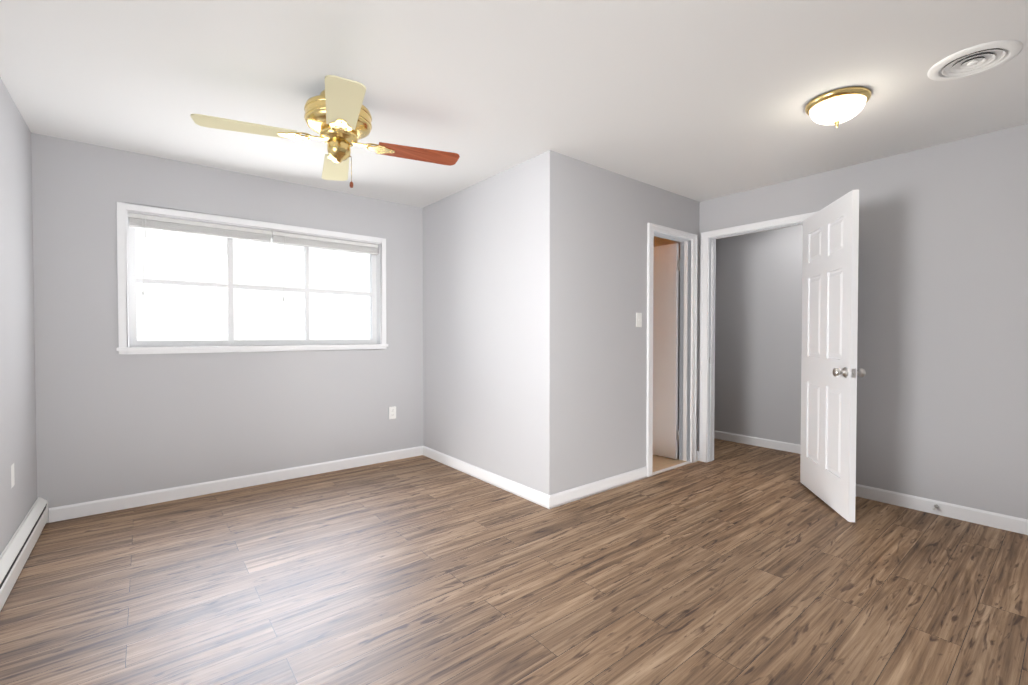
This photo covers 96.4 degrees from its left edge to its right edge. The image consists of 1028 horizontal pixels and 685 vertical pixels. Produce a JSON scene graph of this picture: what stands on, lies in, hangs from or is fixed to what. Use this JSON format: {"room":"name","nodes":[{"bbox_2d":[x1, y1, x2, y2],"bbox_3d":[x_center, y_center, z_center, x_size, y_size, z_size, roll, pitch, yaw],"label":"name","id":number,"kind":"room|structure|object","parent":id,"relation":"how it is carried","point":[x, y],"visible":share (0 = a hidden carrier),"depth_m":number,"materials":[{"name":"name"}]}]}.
{"room":"empty bedroom","nodes":[
{"label":"empty bedroom","id":0,"kind":"room"},
{"bbox_2d":[0,77,36,554],"bbox_3d":[-1.468,-0.046,0.833,0.200,2.400,5.340,-1,1,-39],"label":"wall","id":1,"kind":"structure","parent":0,"point":[17,405],"depth_m":2.41,"materials":[{"name":"paint"}]},
{"bbox_2d":[11,463,14,488],"bbox_3d":[-2.529,0.670,2.313,0.009,0.114,0.070,-1,1,-39],"label":"outlet","id":2,"kind":"object","parent":1,"relation":"attached to","point":[12,476],"visible":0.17,"depth_m":2.31,"materials":[{"name":"white plastic"}]},
{"bbox_2d":[31,133,422,521],"bbox_3d":[-0.800,-0.107,4.672,5.660,2.400,0.200,-1,1,-39],"label":"wall","id":3,"kind":"structure","parent":0,"point":[111,422],"depth_m":3.28,"materials":[{"name":"paint"}]},
{"bbox_2d":[49,446,420,522],"bbox_3d":[-1.889,1.065,3.676,2.590,0.088,0.013,-1,1,-39],"label":"baseboard","id":4,"kind":"structure","parent":3,"relation":"attached to","point":[60,513],"depth_m":3.41,"materials":[{"name":"white wood"}]},
{"bbox_2d":[116,202,387,353],"bbox_3d":[-1.941,-0.437,3.684,1.890,1.014,0.167,-1,1,-39],"label":"window unit","id":5,"kind":"structure","parent":3,"relation":"in","point":[133,280],"depth_m":3.54,"materials":[{"name":"white plastic"}]},
{"bbox_2d":[128,213,377,300],"bbox_3d":[-1.932,-0.609,3.670,1.752,0.554,0.041,-1,1,-39],"label":"window blinds","id":6,"kind":"object","parent":5,"relation":"attached to","point":[145,222],"visible":0.98,"depth_m":3.53,"materials":[{"name":"white plastic"}]},
{"bbox_2d":[389,406,395,418],"bbox_3d":[-1.131,0.654,4.282,0.070,0.114,0.009,-1,1,-39],"label":"outlet","id":7,"kind":"object","parent":3,"relation":"attached to","point":[392,412],"visible":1,"depth_m":4.28,"materials":[{"name":"white plastic"}]},
{"bbox_2d":[423,150,561,494],"bbox_3d":[-0.280,-0.094,3.812,0.110,2.400,1.790,-1,1,-39],"label":"wall","id":8,"kind":"structure","parent":0,"point":[492,324],"depth_m":3.52,"materials":[{"name":"paint"}]},
{"bbox_2d":[421,446,552,508],"bbox_3d":[-0.318,1.063,3.779,0.013,0.088,1.783,-1,1,-39],"label":"baseboard","id":9,"kind":"structure","parent":8,"relation":"attached to","point":[545,500],"depth_m":3.58,"materials":[{"name":"white wood"}]},
{"bbox_2d":[0,438,1027,684],"bbox_3d":[0.735,1.175,2.629,5.860,0.100,5.340,-1,1,-39],"label":"floor","id":10,"kind":"structure","parent":0,"point":[738,564],"depth_m":2.12,"materials":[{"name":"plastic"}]},
{"bbox_2d":[0,497,47,611],"bbox_3d":[-2.280,1.052,2.056,0.045,0.166,2.037,-1,1,-39],"label":"heater","id":11,"kind":"object","parent":10,"relation":"on","point":[16,552],"visible":1,"depth_m":2.28,"materials":[{"name":"white metal"}]},
{"bbox_2d":[652,455,690,475],"bbox_3d":[0.463,1.092,4.423,1.790,0.010,1.802,-1,1,-39],"label":"floor","id":12,"kind":"structure","parent":10,"relation":"on","point":[661,464],"depth_m":4.16,"materials":[{"name":"beige tile"}]},
{"bbox_2d":[0,0,1027,207],"bbox_3d":[0.735,-1.324,2.588,5.860,0.100,5.340,-1,1,-39],"label":"ceiling","id":13,"kind":"structure","parent":0,"point":[700,100],"depth_m":2.23,"materials":[{"name":"paint"}]},
{"bbox_2d":[190,75,459,187],"bbox_3d":[-0.908,-1.041,2.385,0.976,0.460,0.976,0,1,22],"label":"ceiling fan","id":14,"kind":"object","parent":13,"relation":"attached to","point":[337,117],"visible":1,"depth_m":2.29,"materials":[{"name":"gold metal"}]},
{"bbox_2d":[805,86,871,127],"bbox_3d":[1.698,-1.200,2.416,0.286,0.143,0.286,-1,1,-39],"label":"flush-mount light","id":15,"kind":"object","parent":13,"relation":"attached to","point":[836,107],"visible":1,"depth_m":2.34,"materials":[{"name":"white glass"}]},
{"bbox_2d":[927,40,1022,80],"bbox_3d":[2.067,-1.275,2.070,0.304,0.043,0.304,-1,1,-39],"label":"ceiling vent","id":16,"kind":"object","parent":13,"relation":"in","point":[973,67],"visible":0.85,"depth_m":2.05,"materials":[{"name":"white plastic"}]},
{"bbox_2d":[561,155,699,491],"bbox_3d":[0.986,-0.093,3.755,1.790,2.400,0.110,-1,1,-39],"label":"wall","id":17,"kind":"structure","parent":0,"point":[607,216],"depth_m":3.46,"materials":[{"name":"paint"}]},
{"bbox_2d":[553,466,647,507],"bbox_3d":[0.667,1.069,3.438,1.092,0.088,0.013,-1,1,-39],"label":"baseboard","id":18,"kind":"structure","parent":17,"relation":"attached to","point":[570,495],"depth_m":3.39,"materials":[{"name":"white wood"}]},
{"bbox_2d":[636,313,641,326],"bbox_3d":[1.006,-0.182,3.689,0.070,0.114,0.014,-1,1,-39],"label":"light switch","id":19,"kind":"object","parent":17,"relation":"attached to","point":[638,319],"visible":1,"depth_m":3.69,"materials":[{"name":"white plastic"}]},
{"bbox_2d":[653,243,679,458],"bbox_3d":[1.310,0.081,4.484,0.159,2.005,0.611,-1,1,-39],"label":"bathroom door","id":20,"kind":"structure","parent":17,"relation":"in","point":[666,267],"depth_m":4.34,"materials":[{"name":"white wood"}]},
{"bbox_2d":[646,223,701,476],"bbox_3d":[1.349,0.061,4.037,0.741,2.083,0.132,-1,1,-39],"label":"door frame","id":21,"kind":"structure","parent":17,"relation":"attached to","point":[693,238],"depth_m":4.19,"materials":[{"name":"white wood"}]},
{"bbox_2d":[714,225,802,444],"bbox_3d":[2.974,-0.103,4.413,0.110,2.400,4.940,-1,1,-39],"label":"wall","id":22,"kind":"structure","parent":0,"point":[758,314],"depth_m":4.82,"materials":[{"name":"paint"}]},
{"bbox_2d":[714,430,800,453],"bbox_3d":[2.925,1.053,4.393,0.013,0.088,4.940,-1,1,-39],"label":"baseboard","id":23,"kind":"structure","parent":22,"relation":"attached to","point":[778,445],"depth_m":4.82,"materials":[{"name":"white wood"}]},
{"bbox_2d":[654,123,1027,518],"bbox_3d":[2.187,-0.093,3.779,0.110,2.400,4.940,-1,1,-39],"label":"wall","id":24,"kind":"structure","parent":0,"point":[942,383],"depth_m":2.98,"materials":[{"name":"paint"}]},
{"bbox_2d":[699,211,817,462],"bbox_3d":[2.073,0.051,3.924,0.152,2.108,0.941,-1,1,-39],"label":"door frame","id":25,"kind":"structure","parent":24,"relation":"attached to","point":[706,297],"depth_m":4.21,"materials":[{"name":"white wood"}]},
{"bbox_2d":[800,189,865,521],"bbox_3d":[2.172,0.082,3.178,0.660,2.030,0.536,-1,1,-39],"label":"hall door","id":26,"kind":"structure","parent":24,"relation":"in","point":[830,372],"depth_m":3.07,"materials":[{"name":"painted wood"},{"name":"satin nickel"}]},
{"bbox_2d":[856,484,1027,534],"bbox_3d":[2.995,1.080,2.697,0.013,0.088,2.152,-1,1,-39],"label":"baseboard","id":27,"kind":"structure","parent":24,"relation":"attached to","point":[945,509],"depth_m":2.95,"materials":[{"name":"white wood"}]}
]}

